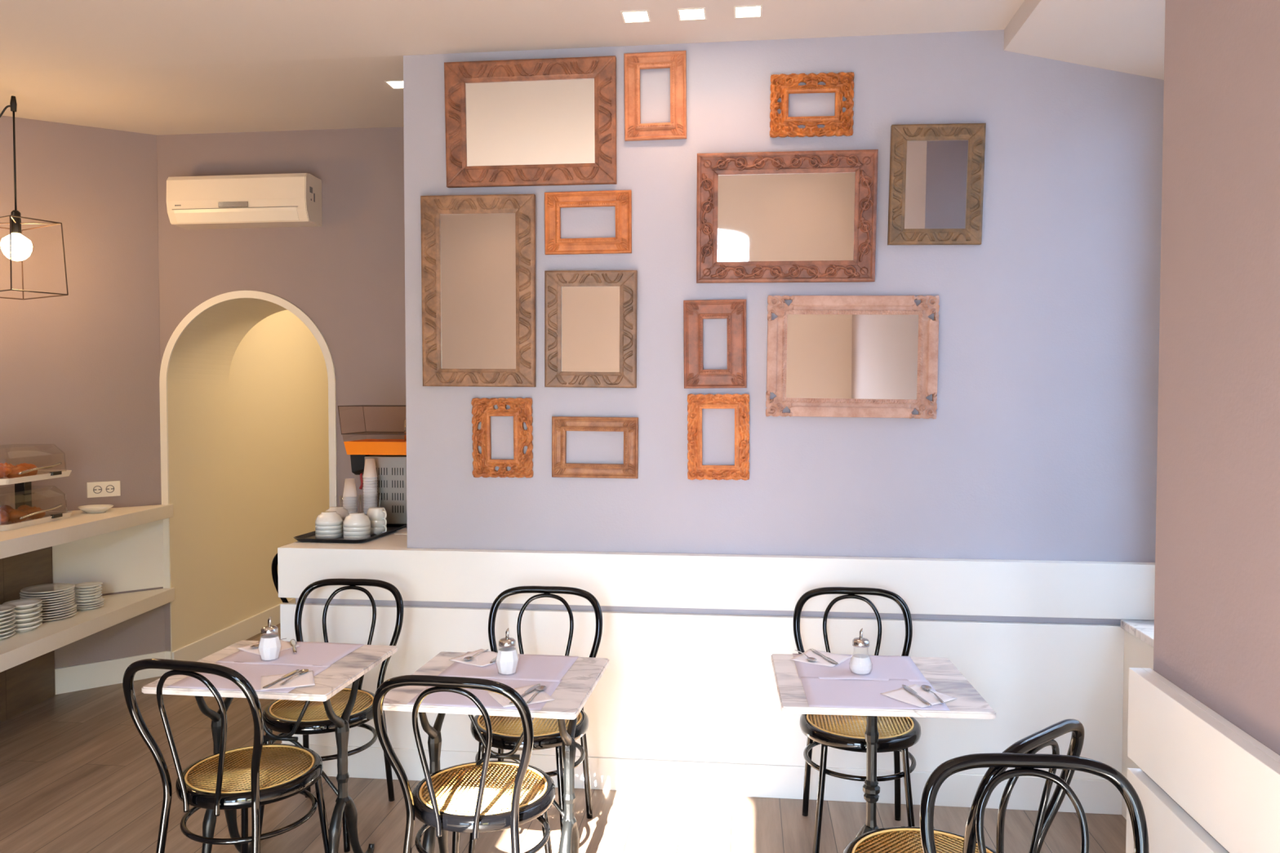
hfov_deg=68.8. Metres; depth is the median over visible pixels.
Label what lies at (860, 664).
sugar dispenser
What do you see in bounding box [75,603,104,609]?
plate
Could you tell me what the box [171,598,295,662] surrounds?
baseboard
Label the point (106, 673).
baseboard
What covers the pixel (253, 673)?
placemat
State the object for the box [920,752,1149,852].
bistro chair
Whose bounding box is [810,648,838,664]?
table knife
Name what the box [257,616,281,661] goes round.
sugar dispenser
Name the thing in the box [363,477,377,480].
plastic cup
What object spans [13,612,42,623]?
plate
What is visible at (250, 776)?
bistro chair
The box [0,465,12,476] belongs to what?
croissant
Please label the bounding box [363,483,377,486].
plastic cup
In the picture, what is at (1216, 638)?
wall
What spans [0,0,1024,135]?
ceiling
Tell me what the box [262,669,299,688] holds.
table knife
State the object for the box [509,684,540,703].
table knife
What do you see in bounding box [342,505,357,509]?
plastic cup
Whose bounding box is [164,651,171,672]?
baseboard
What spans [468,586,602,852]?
bistro chair
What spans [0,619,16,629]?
plate
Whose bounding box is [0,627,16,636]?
plate
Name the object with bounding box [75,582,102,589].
plate
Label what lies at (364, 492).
plastic cup
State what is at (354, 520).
coffee cup
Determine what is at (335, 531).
coffee cup
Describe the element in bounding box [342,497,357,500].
plastic cup
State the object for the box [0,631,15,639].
plate
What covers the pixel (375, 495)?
plastic cup
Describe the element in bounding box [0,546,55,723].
cladding
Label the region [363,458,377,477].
plastic cup
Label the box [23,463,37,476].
croissant
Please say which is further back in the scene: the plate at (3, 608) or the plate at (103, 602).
the plate at (103, 602)
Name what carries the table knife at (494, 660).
on the paper napkin at (482, 659)
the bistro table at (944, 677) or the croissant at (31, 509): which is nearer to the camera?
the bistro table at (944, 677)
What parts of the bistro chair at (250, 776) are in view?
leg, seat frame, cane seat, leg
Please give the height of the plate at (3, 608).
0.021 m
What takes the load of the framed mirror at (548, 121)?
attached to the wall at (1041, 443)
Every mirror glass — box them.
[440,213,515,368]
[465,78,595,166]
[561,286,619,372]
[717,172,855,261]
[786,314,918,399]
[904,139,968,228]
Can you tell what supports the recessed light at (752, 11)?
in the ceiling at (152, 67)
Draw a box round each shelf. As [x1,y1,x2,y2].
[0,504,173,559]
[0,587,174,672]
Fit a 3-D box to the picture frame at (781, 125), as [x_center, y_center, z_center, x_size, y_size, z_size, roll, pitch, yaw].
[0.684,-1.282,3.725,0.330,0.250,0.036,0,2,7]
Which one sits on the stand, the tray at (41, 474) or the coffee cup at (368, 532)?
the tray at (41, 474)
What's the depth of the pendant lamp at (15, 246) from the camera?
4.45 m
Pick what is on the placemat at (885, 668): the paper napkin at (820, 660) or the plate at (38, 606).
the paper napkin at (820, 660)
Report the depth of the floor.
3.67 m
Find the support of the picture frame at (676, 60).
attached to the wall at (1041, 443)
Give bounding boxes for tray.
[0,470,71,484]
[0,511,72,531]
[293,524,407,543]
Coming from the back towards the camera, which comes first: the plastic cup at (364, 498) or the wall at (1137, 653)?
the plastic cup at (364, 498)
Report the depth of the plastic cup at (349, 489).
4.51 m
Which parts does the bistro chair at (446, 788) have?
leg, cane seat, seat frame, leg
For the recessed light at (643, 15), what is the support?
in the ceiling at (152, 67)
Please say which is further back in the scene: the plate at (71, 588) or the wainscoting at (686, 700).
the plate at (71, 588)
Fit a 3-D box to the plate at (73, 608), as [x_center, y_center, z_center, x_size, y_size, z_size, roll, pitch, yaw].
[-2.986,0.933,4.719,0.250,0.016,0.250,0,2,7]
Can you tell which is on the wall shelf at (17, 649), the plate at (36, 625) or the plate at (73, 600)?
the plate at (36, 625)
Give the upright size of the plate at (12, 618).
0.021 m
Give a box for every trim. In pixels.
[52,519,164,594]
[159,290,337,506]
[163,518,170,588]
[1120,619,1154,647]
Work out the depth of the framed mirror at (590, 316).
3.84 m
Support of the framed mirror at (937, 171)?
attached to the wall at (1041, 443)
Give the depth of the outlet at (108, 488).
5.25 m
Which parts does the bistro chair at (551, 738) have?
leg, seat frame, cane seat, leg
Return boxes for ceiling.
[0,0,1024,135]
[1004,0,1165,79]
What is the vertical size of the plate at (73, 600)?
0.016 m
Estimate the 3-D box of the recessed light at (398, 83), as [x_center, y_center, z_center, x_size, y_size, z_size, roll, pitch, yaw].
[-1.118,-1.591,4.350,0.104,0.003,0.104,0,2,7]
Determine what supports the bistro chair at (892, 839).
on the floor
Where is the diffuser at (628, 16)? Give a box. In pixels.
[622,11,648,22]
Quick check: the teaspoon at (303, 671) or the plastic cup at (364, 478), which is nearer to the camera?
the teaspoon at (303, 671)
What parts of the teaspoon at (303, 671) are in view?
handle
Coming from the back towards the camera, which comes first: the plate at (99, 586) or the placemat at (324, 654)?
the plate at (99, 586)
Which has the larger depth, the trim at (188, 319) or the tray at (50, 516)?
the trim at (188, 319)
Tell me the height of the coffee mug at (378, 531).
0.055 m
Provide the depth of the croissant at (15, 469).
4.59 m
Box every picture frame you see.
[471,397,533,478]
[544,190,631,254]
[551,416,638,478]
[623,50,686,141]
[683,299,746,388]
[687,393,749,480]
[769,71,854,137]
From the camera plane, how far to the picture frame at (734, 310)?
3.79 m
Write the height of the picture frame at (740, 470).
0.353 m
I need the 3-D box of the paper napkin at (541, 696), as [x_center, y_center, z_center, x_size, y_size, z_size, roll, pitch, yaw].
[-0.352,0.796,2.762,0.155,0.004,0.155,-1,2,-26]
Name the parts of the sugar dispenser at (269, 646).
spout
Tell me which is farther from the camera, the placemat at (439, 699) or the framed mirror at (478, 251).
the framed mirror at (478, 251)
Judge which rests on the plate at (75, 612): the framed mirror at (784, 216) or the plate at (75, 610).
the plate at (75, 610)
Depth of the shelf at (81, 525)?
4.65 m
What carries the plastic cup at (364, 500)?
on the plastic cup at (375, 503)
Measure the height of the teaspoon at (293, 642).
0.003 m
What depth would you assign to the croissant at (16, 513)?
4.59 m
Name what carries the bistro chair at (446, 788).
on the floor
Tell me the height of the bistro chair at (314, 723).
0.887 m
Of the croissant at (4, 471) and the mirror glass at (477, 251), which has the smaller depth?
the mirror glass at (477, 251)
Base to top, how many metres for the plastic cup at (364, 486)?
0.089 m
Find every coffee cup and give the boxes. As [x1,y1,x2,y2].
[315,511,342,526]
[315,524,342,530]
[315,528,342,534]
[315,533,342,538]
[325,506,349,519]
[342,512,371,528]
[342,526,371,532]
[342,530,371,536]
[342,534,371,539]
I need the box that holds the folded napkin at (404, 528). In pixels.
[395,527,407,531]
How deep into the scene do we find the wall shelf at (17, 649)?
4.63 m
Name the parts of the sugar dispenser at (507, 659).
spout, glass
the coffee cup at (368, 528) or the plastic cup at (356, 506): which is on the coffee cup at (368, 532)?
the coffee cup at (368, 528)
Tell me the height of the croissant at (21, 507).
0.070 m
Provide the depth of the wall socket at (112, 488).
5.23 m
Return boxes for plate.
[0,604,16,613]
[0,608,15,617]
[0,612,15,621]
[0,616,15,625]
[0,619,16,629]
[0,623,16,632]
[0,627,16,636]
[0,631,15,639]
[2,598,42,609]
[13,603,42,614]
[13,608,43,618]
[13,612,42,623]
[13,617,43,627]
[14,621,42,632]
[18,587,74,595]
[19,589,75,598]
[19,591,75,600]
[20,582,75,593]
[40,594,75,603]
[40,596,75,605]
[40,599,75,608]
[40,603,77,613]
[40,606,76,616]
[40,608,77,618]
[40,611,76,621]
[41,601,75,611]
[74,585,102,591]
[74,587,102,594]
[74,590,102,597]
[74,595,102,603]
[74,598,104,605]
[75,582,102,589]
[75,593,102,599]
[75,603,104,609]
[76,600,104,608]
[77,504,113,513]
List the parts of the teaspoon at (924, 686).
handle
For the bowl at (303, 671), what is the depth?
2.99 m
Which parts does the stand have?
post, clear lid, clear lid, lid handle, lid handle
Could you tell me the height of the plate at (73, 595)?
0.016 m
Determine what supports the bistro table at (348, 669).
on the floor
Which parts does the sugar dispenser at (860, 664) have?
spout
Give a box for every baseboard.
[54,651,165,694]
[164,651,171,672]
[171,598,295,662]
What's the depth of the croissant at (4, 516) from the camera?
4.47 m
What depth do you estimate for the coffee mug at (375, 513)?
4.35 m
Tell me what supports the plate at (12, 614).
on the plate at (12, 618)
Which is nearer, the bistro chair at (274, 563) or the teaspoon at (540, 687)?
the teaspoon at (540, 687)
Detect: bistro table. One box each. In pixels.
[141,640,397,852]
[382,651,609,852]
[770,653,995,838]
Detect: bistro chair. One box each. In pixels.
[122,658,328,852]
[260,578,404,852]
[271,553,288,603]
[372,675,555,852]
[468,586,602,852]
[792,586,920,852]
[843,719,1084,852]
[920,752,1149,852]
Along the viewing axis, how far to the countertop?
4.13 m
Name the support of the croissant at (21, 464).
on the stand
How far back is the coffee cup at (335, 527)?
4.24 m
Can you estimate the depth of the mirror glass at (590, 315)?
3.85 m
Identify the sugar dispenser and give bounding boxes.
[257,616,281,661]
[495,627,519,675]
[848,627,872,675]
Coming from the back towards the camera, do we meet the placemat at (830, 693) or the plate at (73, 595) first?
the plate at (73, 595)
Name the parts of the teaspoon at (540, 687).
handle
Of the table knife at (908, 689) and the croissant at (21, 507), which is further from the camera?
the croissant at (21, 507)
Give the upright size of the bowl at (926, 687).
0.006 m
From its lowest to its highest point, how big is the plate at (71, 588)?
0.016 m
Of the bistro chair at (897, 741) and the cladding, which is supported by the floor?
the bistro chair at (897, 741)
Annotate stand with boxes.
[0,444,72,531]
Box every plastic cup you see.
[342,478,357,497]
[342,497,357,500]
[342,500,357,503]
[342,502,357,506]
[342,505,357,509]
[346,508,357,511]
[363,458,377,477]
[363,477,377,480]
[363,480,377,483]
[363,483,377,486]
[363,485,377,488]
[363,488,377,491]
[363,491,377,494]
[363,493,377,497]
[363,497,377,500]
[363,499,377,502]
[363,502,377,505]
[363,505,377,508]
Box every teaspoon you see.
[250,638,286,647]
[279,669,308,685]
[463,648,488,660]
[526,685,546,703]
[795,649,816,661]
[920,684,944,703]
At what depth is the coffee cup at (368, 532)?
4.19 m
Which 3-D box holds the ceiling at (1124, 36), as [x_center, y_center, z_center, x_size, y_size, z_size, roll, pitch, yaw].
[1.671,-1.427,2.866,0.675,0.275,1.515,0,2,7]
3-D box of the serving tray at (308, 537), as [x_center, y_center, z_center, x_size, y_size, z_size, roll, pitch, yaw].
[-1.345,0.498,4.389,0.350,0.019,0.530,0,2,9]
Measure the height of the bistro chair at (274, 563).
0.887 m
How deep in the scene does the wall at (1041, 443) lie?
3.74 m
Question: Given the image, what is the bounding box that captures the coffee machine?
[337,404,407,524]
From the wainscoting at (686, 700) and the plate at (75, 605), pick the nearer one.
the wainscoting at (686, 700)
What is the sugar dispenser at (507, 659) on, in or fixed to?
on the placemat at (543, 668)
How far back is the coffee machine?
4.61 m
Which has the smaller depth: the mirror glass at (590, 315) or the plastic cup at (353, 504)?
the mirror glass at (590, 315)
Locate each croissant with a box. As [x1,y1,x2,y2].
[0,462,14,468]
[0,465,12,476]
[0,505,14,512]
[0,510,9,522]
[7,509,28,522]
[8,465,27,478]
[16,462,27,466]
[17,504,30,510]
[22,506,45,519]
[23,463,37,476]
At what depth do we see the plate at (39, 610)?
4.44 m
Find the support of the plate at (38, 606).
on the plate at (39, 610)
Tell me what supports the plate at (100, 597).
on the plate at (100, 600)
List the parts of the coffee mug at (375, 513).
handle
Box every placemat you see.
[166,661,330,693]
[216,641,364,666]
[406,677,562,710]
[438,651,578,681]
[792,653,927,681]
[800,676,950,711]
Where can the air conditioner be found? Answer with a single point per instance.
(290, 199)
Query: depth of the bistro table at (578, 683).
2.91 m
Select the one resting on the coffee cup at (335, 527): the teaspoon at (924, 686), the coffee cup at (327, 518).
the coffee cup at (327, 518)
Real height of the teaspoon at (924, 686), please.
0.008 m
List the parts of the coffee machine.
tap lever, spout, lid, tank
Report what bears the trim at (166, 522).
attached to the wall at (346, 273)
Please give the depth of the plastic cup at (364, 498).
4.54 m
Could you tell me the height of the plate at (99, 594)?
0.018 m
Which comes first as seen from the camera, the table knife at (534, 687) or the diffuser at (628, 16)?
the table knife at (534, 687)
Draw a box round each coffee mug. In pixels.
[366,506,386,520]
[370,518,386,528]
[370,525,386,534]
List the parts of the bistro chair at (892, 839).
seat frame, cane seat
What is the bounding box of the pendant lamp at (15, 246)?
[0,95,68,299]
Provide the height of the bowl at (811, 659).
0.006 m
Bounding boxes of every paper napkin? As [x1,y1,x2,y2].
[236,640,300,654]
[260,670,315,690]
[448,648,497,666]
[487,684,555,707]
[790,648,852,666]
[880,684,957,707]
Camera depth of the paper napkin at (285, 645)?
3.29 m
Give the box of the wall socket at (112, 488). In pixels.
[86,480,120,497]
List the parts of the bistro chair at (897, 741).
leg, seat frame, cane seat, leg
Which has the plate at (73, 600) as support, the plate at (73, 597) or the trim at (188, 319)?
the plate at (73, 597)
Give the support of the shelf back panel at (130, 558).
attached to the wall at (80, 370)
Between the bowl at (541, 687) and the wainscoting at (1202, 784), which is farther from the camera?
the bowl at (541, 687)
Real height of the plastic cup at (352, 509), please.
0.089 m
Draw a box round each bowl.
[297,669,308,673]
[463,656,473,660]
[536,685,546,690]
[806,657,816,661]
[920,684,932,689]
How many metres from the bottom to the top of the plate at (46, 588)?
0.016 m
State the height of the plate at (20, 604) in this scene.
0.026 m
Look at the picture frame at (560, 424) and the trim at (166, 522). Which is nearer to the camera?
the picture frame at (560, 424)
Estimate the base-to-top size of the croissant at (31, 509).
0.069 m
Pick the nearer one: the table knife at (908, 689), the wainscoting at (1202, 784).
the wainscoting at (1202, 784)
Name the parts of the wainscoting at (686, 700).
skirting, panel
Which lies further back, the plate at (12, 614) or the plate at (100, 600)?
the plate at (100, 600)
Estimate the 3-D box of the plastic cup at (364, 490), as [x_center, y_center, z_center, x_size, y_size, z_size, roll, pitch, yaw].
[-1.315,0.270,4.561,0.068,0.089,0.068,0,2,7]
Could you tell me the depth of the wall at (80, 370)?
5.16 m
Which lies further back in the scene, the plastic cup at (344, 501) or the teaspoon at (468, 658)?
the plastic cup at (344, 501)
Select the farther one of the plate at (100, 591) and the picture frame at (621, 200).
the plate at (100, 591)
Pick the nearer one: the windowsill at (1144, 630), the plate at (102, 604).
the windowsill at (1144, 630)
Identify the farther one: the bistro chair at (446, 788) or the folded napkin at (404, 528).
the folded napkin at (404, 528)
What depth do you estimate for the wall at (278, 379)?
6.62 m
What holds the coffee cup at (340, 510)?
on the coffee cup
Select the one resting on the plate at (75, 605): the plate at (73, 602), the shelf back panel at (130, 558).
the plate at (73, 602)
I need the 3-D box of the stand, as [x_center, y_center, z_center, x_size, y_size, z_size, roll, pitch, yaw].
[-3.107,0.288,4.612,0.337,0.383,0.550,0,2,0]
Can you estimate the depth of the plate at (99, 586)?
4.91 m
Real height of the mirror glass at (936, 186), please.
0.353 m
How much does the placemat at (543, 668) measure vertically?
0.002 m
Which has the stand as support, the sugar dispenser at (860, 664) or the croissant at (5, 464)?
the croissant at (5, 464)
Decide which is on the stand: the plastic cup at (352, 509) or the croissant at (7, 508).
the croissant at (7, 508)
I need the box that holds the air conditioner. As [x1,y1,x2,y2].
[166,173,322,229]
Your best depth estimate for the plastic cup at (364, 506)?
4.54 m
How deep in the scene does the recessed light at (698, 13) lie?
3.50 m
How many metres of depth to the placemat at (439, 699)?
2.76 m
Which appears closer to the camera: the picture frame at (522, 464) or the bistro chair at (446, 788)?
the bistro chair at (446, 788)
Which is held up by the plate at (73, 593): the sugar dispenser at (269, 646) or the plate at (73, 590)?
the plate at (73, 590)
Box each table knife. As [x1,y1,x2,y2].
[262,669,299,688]
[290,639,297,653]
[489,656,497,663]
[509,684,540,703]
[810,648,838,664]
[902,684,932,706]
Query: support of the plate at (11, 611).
on the plate at (12, 614)
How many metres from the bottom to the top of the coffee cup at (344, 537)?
0.058 m
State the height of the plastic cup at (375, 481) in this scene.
0.089 m
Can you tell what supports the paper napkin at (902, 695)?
on the placemat at (830, 693)
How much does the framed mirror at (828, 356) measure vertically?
0.504 m
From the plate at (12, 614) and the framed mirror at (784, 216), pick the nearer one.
the framed mirror at (784, 216)
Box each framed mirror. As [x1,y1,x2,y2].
[420,194,536,386]
[444,55,616,187]
[544,270,637,387]
[696,149,878,283]
[765,295,939,418]
[887,123,986,244]
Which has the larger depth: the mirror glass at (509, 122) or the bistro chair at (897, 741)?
the mirror glass at (509, 122)
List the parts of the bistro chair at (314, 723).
leg, seat frame, cane seat, leg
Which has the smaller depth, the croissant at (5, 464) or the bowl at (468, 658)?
the bowl at (468, 658)
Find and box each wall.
[0,115,164,668]
[156,126,406,651]
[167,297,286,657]
[228,309,329,625]
[403,29,1164,620]
[1121,630,1153,819]
[1153,0,1279,755]
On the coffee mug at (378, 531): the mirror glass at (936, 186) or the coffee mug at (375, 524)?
the coffee mug at (375, 524)
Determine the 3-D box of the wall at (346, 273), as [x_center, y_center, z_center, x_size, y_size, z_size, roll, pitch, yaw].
[-1.352,-0.177,5.575,3.090,3.250,0.635,0,2,7]
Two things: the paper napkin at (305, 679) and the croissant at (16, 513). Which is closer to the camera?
the paper napkin at (305, 679)
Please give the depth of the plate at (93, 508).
5.03 m
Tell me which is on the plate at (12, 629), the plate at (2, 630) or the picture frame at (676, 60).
the plate at (2, 630)
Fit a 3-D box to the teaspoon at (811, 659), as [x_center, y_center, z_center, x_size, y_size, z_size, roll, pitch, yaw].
[0.560,0.776,3.176,0.029,0.008,0.152,0,2,-15]
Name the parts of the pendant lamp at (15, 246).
cord, bulb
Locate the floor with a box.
[0,623,1126,852]
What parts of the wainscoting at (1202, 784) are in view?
panel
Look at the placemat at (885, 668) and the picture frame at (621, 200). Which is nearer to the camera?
the placemat at (885, 668)
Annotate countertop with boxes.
[284,525,407,548]
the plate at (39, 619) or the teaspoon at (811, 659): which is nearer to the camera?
the teaspoon at (811, 659)
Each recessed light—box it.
[384,80,403,88]
[620,9,651,22]
[677,7,706,20]
[733,4,762,17]
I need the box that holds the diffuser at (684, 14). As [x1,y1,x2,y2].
[679,8,704,19]
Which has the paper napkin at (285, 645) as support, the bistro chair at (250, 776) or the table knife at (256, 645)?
the table knife at (256, 645)
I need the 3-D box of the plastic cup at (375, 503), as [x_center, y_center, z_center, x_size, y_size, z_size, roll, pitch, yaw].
[-1.315,0.338,4.564,0.068,0.089,0.068,0,2,7]
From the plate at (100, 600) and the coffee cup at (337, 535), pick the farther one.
the plate at (100, 600)
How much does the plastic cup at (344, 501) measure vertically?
0.089 m
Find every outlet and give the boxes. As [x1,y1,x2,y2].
[93,485,102,493]
[105,484,114,493]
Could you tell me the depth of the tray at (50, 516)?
4.59 m
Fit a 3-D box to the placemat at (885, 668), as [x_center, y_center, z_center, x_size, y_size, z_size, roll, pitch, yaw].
[0.710,0.788,3.068,0.395,0.002,0.285,0,2,5]
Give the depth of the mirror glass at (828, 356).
3.74 m
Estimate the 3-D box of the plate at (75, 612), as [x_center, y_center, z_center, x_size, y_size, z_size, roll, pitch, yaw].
[-2.986,0.959,4.718,0.250,0.016,0.250,0,2,7]
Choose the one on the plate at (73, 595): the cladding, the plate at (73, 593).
the plate at (73, 593)
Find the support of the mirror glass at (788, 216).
attached to the framed mirror at (784, 216)
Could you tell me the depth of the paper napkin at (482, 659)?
3.16 m
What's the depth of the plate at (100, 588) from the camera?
4.91 m

